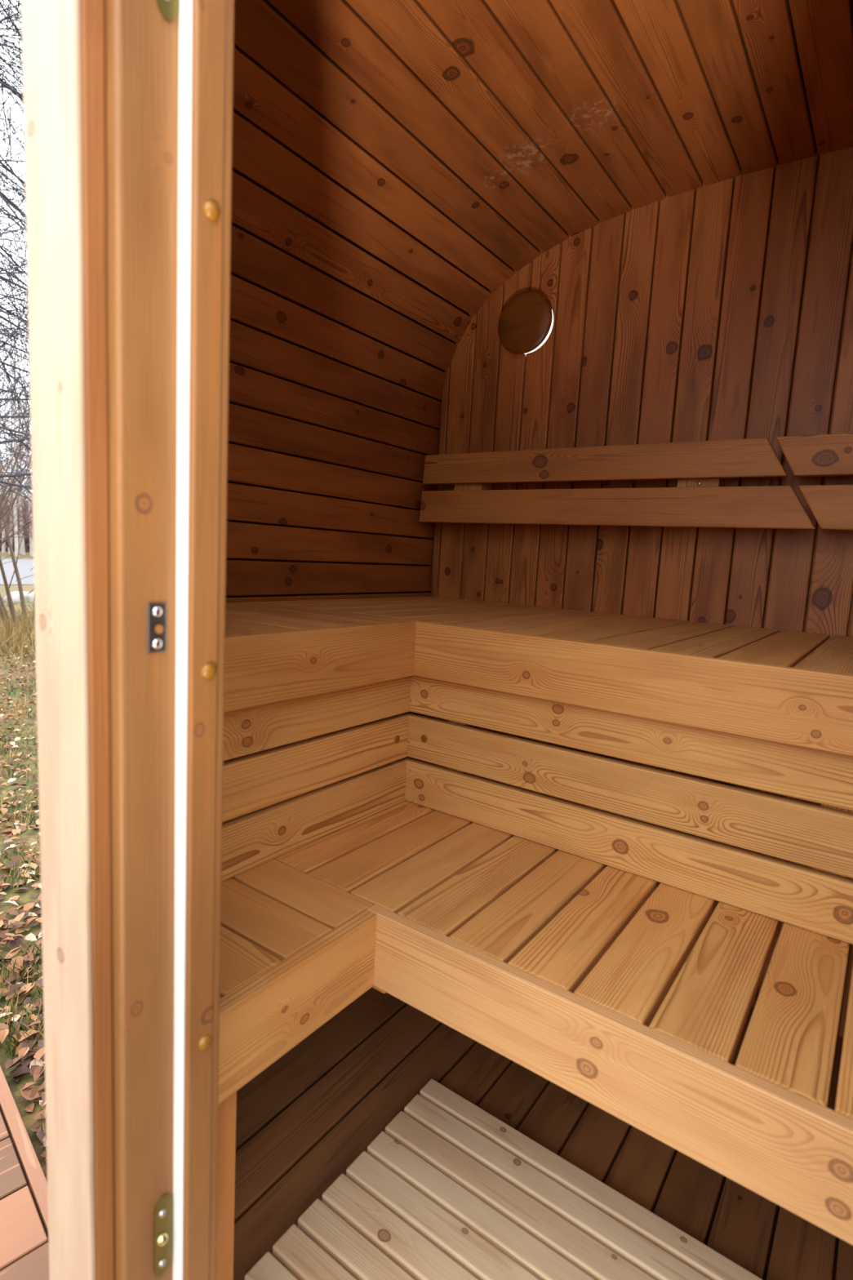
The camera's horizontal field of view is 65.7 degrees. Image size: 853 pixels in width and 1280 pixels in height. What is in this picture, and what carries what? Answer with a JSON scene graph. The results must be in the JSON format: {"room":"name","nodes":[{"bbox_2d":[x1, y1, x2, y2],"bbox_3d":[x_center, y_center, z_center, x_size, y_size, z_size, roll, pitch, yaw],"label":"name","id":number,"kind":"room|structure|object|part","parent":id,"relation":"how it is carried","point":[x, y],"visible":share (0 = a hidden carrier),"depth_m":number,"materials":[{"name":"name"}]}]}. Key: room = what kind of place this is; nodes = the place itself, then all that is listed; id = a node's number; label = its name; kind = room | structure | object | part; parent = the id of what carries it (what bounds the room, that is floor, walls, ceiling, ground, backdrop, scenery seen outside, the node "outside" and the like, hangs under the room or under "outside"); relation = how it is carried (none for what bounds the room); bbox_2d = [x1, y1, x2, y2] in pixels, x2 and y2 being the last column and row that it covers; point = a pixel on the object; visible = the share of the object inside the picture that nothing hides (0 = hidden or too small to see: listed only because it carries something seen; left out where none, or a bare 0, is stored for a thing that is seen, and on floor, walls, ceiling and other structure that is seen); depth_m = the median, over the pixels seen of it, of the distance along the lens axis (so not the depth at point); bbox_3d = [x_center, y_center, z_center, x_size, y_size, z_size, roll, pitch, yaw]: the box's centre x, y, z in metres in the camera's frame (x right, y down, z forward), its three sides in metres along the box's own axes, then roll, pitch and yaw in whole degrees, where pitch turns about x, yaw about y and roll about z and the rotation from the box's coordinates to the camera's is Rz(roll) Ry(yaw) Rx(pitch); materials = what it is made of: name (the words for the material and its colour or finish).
{"room":"sauna","nodes":[
{"label":"sauna","id":0,"kind":"room"},
{"bbox_2d":[222,43,515,761],"bbox_3d":[0.017,-0.177,1.603,0.945,2.134,1.315,8,9,35],"label":"wall","id":1,"kind":"structure","parent":0,"point":[352,291],"depth_m":1.77,"materials":[{"name":"brown wood"}]},
{"bbox_2d":[233,0,852,271],"bbox_3d":[0.523,-1.098,1.158,1.471,0.147,1.315,8,9,35],"label":"ceiling","id":2,"kind":"structure","parent":0,"point":[529,124],"depth_m":1.38,"materials":[{"name":"brown wood"}]},
{"bbox_2d":[233,978,852,1279],"bbox_3d":[0.329,1.008,1.313,1.514,0.157,1.595,8,9,35],"label":"floor","id":3,"kind":"structure","parent":0,"point":[304,1119],"depth_m":1.35,"materials":[{"name":"brown wood"}]},
{"bbox_2d":[244,1079,763,1279],"bbox_3d":[0.235,1.089,0.820,1.141,0.040,0.812,8,9,35],"label":"duckboard","id":4,"kind":"object","parent":3,"relation":"on","point":[449,1190],"visible":1,"depth_m":1.16,"materials":[{"name":"brown wood"}]},
{"bbox_2d":[215,794,852,1279],"bbox_3d":[0.513,0.766,1.110,1.496,0.632,1.545,8,9,35],"label":"bench","id":5,"kind":"object","parent":3,"relation":"on","point":[561,964],"visible":0.68,"depth_m":0.92,"materials":[{"name":"brown wood"}]},
{"bbox_3d":[-0.289,0.762,0.870,0.040,0.595,0.060,8,9,35],"label":"leg","id":6,"kind":"part","parent":5,"relation":"part of","materials":[{"name":"brown wood"}]},
{"bbox_2d":[221,675,852,944],"bbox_3d":[0.371,0.311,0.871,1.520,0.314,0.658,8,9,35],"label":"panel","id":7,"kind":"object","parent":5,"relation":"on","point":[277,801],"visible":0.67,"depth_m":1.20,"materials":[{"name":"brown wood"}]},
{"bbox_2d":[223,595,852,756],"bbox_3d":[0.418,0.064,1.261,1.948,0.118,1.321,8,9,35],"label":"bench","id":8,"kind":"object","parent":7,"relation":"on","point":[795,688],"visible":0.91,"depth_m":1.22,"materials":[{"name":"brown wood"}]},
{"bbox_2d":[422,146,852,1036],"bbox_3d":[0.825,-0.093,1.793,2.068,2.253,0.030,8,9,35],"label":"wall","id":9,"kind":"structure","parent":0,"point":[722,310],"depth_m":1.82,"materials":[{"name":"brown wood"}]},
{"bbox_2d":[497,290,552,354],"bbox_3d":[0.314,-0.979,2.052,0.185,0.185,0.063,8,9,35],"label":"air vent","id":10,"kind":"object","parent":9,"relation":"in","point":[525,322],"visible":1,"depth_m":2.02,"materials":[{"name":"brown wood"}]},
{"bbox_2d":[419,437,815,529],"bbox_3d":[0.483,-0.443,1.925,1.164,0.220,0.104,8,9,35],"label":"backrest","id":11,"kind":"object","parent":9,"relation":"attached to","point":[700,498],"visible":1,"depth_m":1.82,"materials":[{"name":"brown wood"}]},
{"bbox_3d":[0.438,-0.508,1.913,1.089,0.094,0.027,8,9,35],"label":"rail","id":12,"kind":"part","parent":11,"relation":"part of","materials":[{"name":"brown wood"}]},
{"bbox_3d":[0.457,-0.382,1.901,1.164,0.103,0.027,8,9,35],"label":"rail","id":13,"kind":"part","parent":11,"relation":"part of","materials":[{"name":"brown wood"}]},
{"bbox_2d":[776,432,852,530],"bbox_3d":[1.219,-0.337,1.406,0.866,0.220,0.104,8,9,35],"label":"backrest","id":14,"kind":"object","parent":9,"relation":"attached to","point":[818,455],"visible":1,"depth_m":1.55,"materials":[{"name":"brown wood"}]},
{"bbox_3d":[1.205,-0.398,1.373,0.866,0.094,0.027,8,9,35],"label":"rail","id":15,"kind":"part","parent":14,"relation":"part of","materials":[{"name":"brown wood"}]},
{"bbox_3d":[1.218,-0.273,1.365,0.805,0.103,0.027,8,9,35],"label":"rail","id":16,"kind":"part","parent":14,"relation":"part of","materials":[{"name":"brown wood"}]},
{"bbox_3d":[0.022,-0.030,0.639,1.983,2.300,0.436,8,9,35],"label":"wall","id":17,"kind":"structure","parent":0,"visible":0},
{"bbox_2d":[21,0,114,1279],"bbox_3d":[-0.297,0.052,0.554,0.080,2.195,0.022,8,9,35],"label":"door frame","id":18,"kind":"structure","parent":17,"relation":"attached to","point":[51,28],"depth_m":0.53,"materials":[{"name":"brown wood"}]},
{"bbox_2d":[104,0,234,1279],"bbox_3d":[-0.001,0.066,0.414,0.740,2.235,0.092,8,9,35],"label":"door","id":19,"kind":"structure","parent":17,"relation":"in","point":[169,64],"depth_m":0.55,"materials":[{"name":"brown wood"}]},
{"bbox_3d":[-0.225,-0.010,0.550,0.003,0.041,0.017,8,9,35],"label":"strike plate","id":20,"kind":"part","parent":19,"relation":"part of","materials":[{"name":"metal"}]},
{"bbox_3d":[-0.251,0.567,0.630,0.003,0.086,0.019,8,9,35],"label":"brass plate","id":21,"kind":"part","parent":19,"relation":"part of","materials":[{"name":"gold metal"}]},
{"bbox_3d":[-0.193,-0.509,0.492,0.003,0.086,0.019,8,9,35],"label":"brass plate","id":22,"kind":"part","parent":19,"relation":"part of","materials":[{"name":"gold metal"}]},
{"label":"outside","id":23,"kind":"structure","parent":0,"visible":0},
{"bbox_2d":[0,544,47,1181],"bbox_3d":[-15.725,-3.186,29.489,120.000,0.001,90.000,8,9,35],"label":"lawn","id":24,"kind":"structure","parent":23,"point":[29,836],"depth_m":3.05,"materials":[{"name":"plant"}]},
{"bbox_2d":[0,388,27,527],"bbox_3d":[-28.589,-11.901,44.417,4.537,12.113,4.535,8,9,35],"label":"birch tree","id":25,"kind":"object","parent":24,"relation":"on","point":[6,388],"visible":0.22,"depth_m":44.67,"materials":[{"name":"white plant"}]},
{"bbox_2d":[0,378,30,552],"bbox_3d":[-29.743,-12.391,46.018,4.595,12.560,4.747,2,7,-12],"label":"birch tree","id":26,"kind":"object","parent":24,"relation":"on","point":[2,531],"visible":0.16,"depth_m":46.64,"materials":[{"name":"white plant"}]},
{"bbox_2d":[0,383,31,555],"bbox_3d":[-27.282,-11.487,44.745,5.013,11.356,4.628,8,9,35],"label":"birch tree","id":27,"kind":"object","parent":24,"relation":"on","point":[23,550],"visible":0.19,"depth_m":44.64,"materials":[{"name":"white plant"}]},
{"bbox_2d":[0,396,31,553],"bbox_3d":[-28.727,-11.511,45.152,3.902,11.150,5.304,4,7,3],"label":"birch tree","id":28,"kind":"object","parent":24,"relation":"on","point":[11,463],"visible":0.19,"depth_m":45.12,"materials":[{"name":"white plant"}]},
{"bbox_2d":[0,390,31,555],"bbox_3d":[-26.613,-11.377,44.424,3.719,11.284,5.076,3,7,0],"label":"birch tree","id":29,"kind":"object","parent":24,"relation":"on","point":[25,390],"visible":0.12,"depth_m":43.53,"materials":[{"name":"white plant"}]},
{"bbox_2d":[0,413,31,553],"bbox_3d":[-29.074,-11.533,46.890,4.580,10.710,4.564,5,7,12],"label":"birch tree","id":30,"kind":"object","parent":24,"relation":"on","point":[20,462],"visible":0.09,"depth_m":46.88,"materials":[{"name":"white plant"}]},
{"bbox_2d":[0,325,32,564],"bbox_3d":[-7.226,-2.480,9.294,4.182,4.647,4.905,8,9,35],"label":"shrub","id":31,"kind":"object","parent":24,"relation":"on","point":[2,496],"visible":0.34,"depth_m":9.45,"materials":[{"name":"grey plant"}]},
{"bbox_2d":[0,334,32,556],"bbox_3d":[-25.028,-11.783,40.443,4.975,13.267,3.947,8,9,35],"label":"birch tree","id":32,"kind":"object","parent":24,"relation":"on","point":[15,539],"visible":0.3,"depth_m":40.51,"materials":[{"name":"white plant"}]},
{"bbox_2d":[0,478,32,551],"bbox_3d":[-33.619,-9.867,53.635,11.682,7.963,16.066,7,8,25],"label":"thicket","id":33,"kind":"object","parent":24,"relation":"on","point":[26,542],"visible":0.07,"depth_m":51.99,"materials":[{"name":"brown plant"}]},
{"bbox_2d":[0,370,32,541],"bbox_3d":[-25.454,-10.995,38.864,4.120,12.062,4.928,2,7,-10],"label":"birch tree","id":34,"kind":"object","parent":24,"relation":"on","point":[3,371],"visible":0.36,"depth_m":39.49,"materials":[{"name":"white plant"}]},
{"bbox_2d":[0,418,32,542],"bbox_3d":[-26.266,-10.659,39.973,5.103,11.030,4.536,0,8,-22],"label":"birch tree","id":35,"kind":"object","parent":24,"relation":"on","point":[2,419],"visible":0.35,"depth_m":40.97,"materials":[{"name":"white plant"}]},
{"bbox_2d":[0,0,34,595],"bbox_3d":[-3.542,-4.579,6.216,4.782,9.965,3.958,0,8,-24],"label":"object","id":36,"kind":"object","parent":24,"relation":"on","point":[17,17],"visible":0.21,"depth_m":5.98,"materials":[{"name":"white plant"}]},
{"bbox_2d":[0,374,33,556],"bbox_3d":[-25.134,-10.901,41.962,4.457,11.126,4.701,8,9,35],"label":"birch tree","id":37,"kind":"object","parent":24,"relation":"on","point":[31,539],"visible":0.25,"depth_m":41.72,"materials":[{"name":"white plant"}]},
{"bbox_2d":[0,204,35,627],"bbox_3d":[-5.646,-2.711,9.300,5.916,5.271,4.322,8,9,35],"label":"shrub","id":38,"kind":"object","parent":24,"relation":"on","point":[11,605],"visible":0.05,"depth_m":9.77,"materials":[{"name":"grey plant"}]},
{"bbox_2d":[0,600,35,670],"bbox_3d":[-5.185,-0.223,9.110,5.818,0.420,4.159,8,9,35],"label":"dry grass","id":39,"kind":"structure","parent":24,"relation":"on","point":[24,630],"depth_m":8.43,"materials":[{"name":"beige plant"}]},
{"bbox_2d":[4,391,31,523],"bbox_3d":[-28.550,-12.533,48.057,5.415,12.454,4.290,8,9,35],"label":"birch tree","id":40,"kind":"object","parent":24,"relation":"on","point":[23,392],"visible":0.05,"depth_m":47.81,"materials":[{"name":"white plant"}]},
{"bbox_2d":[3,591,33,602],"bbox_3d":[-8.567,-0.892,13.896,0.447,0.266,0.571,8,9,35],"label":"stone","id":41,"kind":"object","parent":24,"relation":"on","point":[15,595],"visible":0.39,"depth_m":13.75,"materials":[{"name":"grey stone"}]},
{"bbox_2d":[12,372,32,533],"bbox_3d":[-23.791,-12.009,42.242,5.000,13.388,4.909,-1,8,-30],"label":"birch tree","id":42,"kind":"object","parent":24,"relation":"on","point":[15,372],"visible":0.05,"depth_m":41.02,"materials":[{"name":"white plant"}]},
{"bbox_2d":[0,609,46,1162],"bbox_3d":[-4.942,0.236,7.074,3.667,0.065,13.737,0,8,-23],"label":"fallen leaves","id":43,"kind":"object","parent":24,"relation":"on","point":[28,1091],"visible":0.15,"depth_m":2.27,"materials":[{"name":"brown plant"}]},
{"bbox_2d":[0,597,46,1159],"bbox_3d":[-6.065,-0.024,8.540,4.646,0.076,17.385,0,8,-23],"label":"grass blades","id":44,"kind":"object","parent":24,"relation":"on","point":[26,1028],"visible":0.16,"depth_m":2.84,"materials":[{"name":"plant"}]},
{"bbox_2d":[0,1066,49,1279],"bbox_3d":[-1.528,1.272,0.416,2.428,0.048,6.630,-4,10,-44],"label":"terrace","id":45,"kind":"object","parent":24,"relation":"on","point":[24,1204],"visible":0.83,"depth_m":1.37,"materials":[{"name":"brown wood"}]},
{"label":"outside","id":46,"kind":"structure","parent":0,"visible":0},
{"bbox_2d":[0,558,34,584],"bbox_3d":[-15.724,-3.198,29.487,20.000,0.001,90.000,8,9,35],"label":"road","id":47,"kind":"structure","parent":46,"point":[24,566],"depth_m":24.75,"materials":[{"name":"grey asphalt"}]}
]}

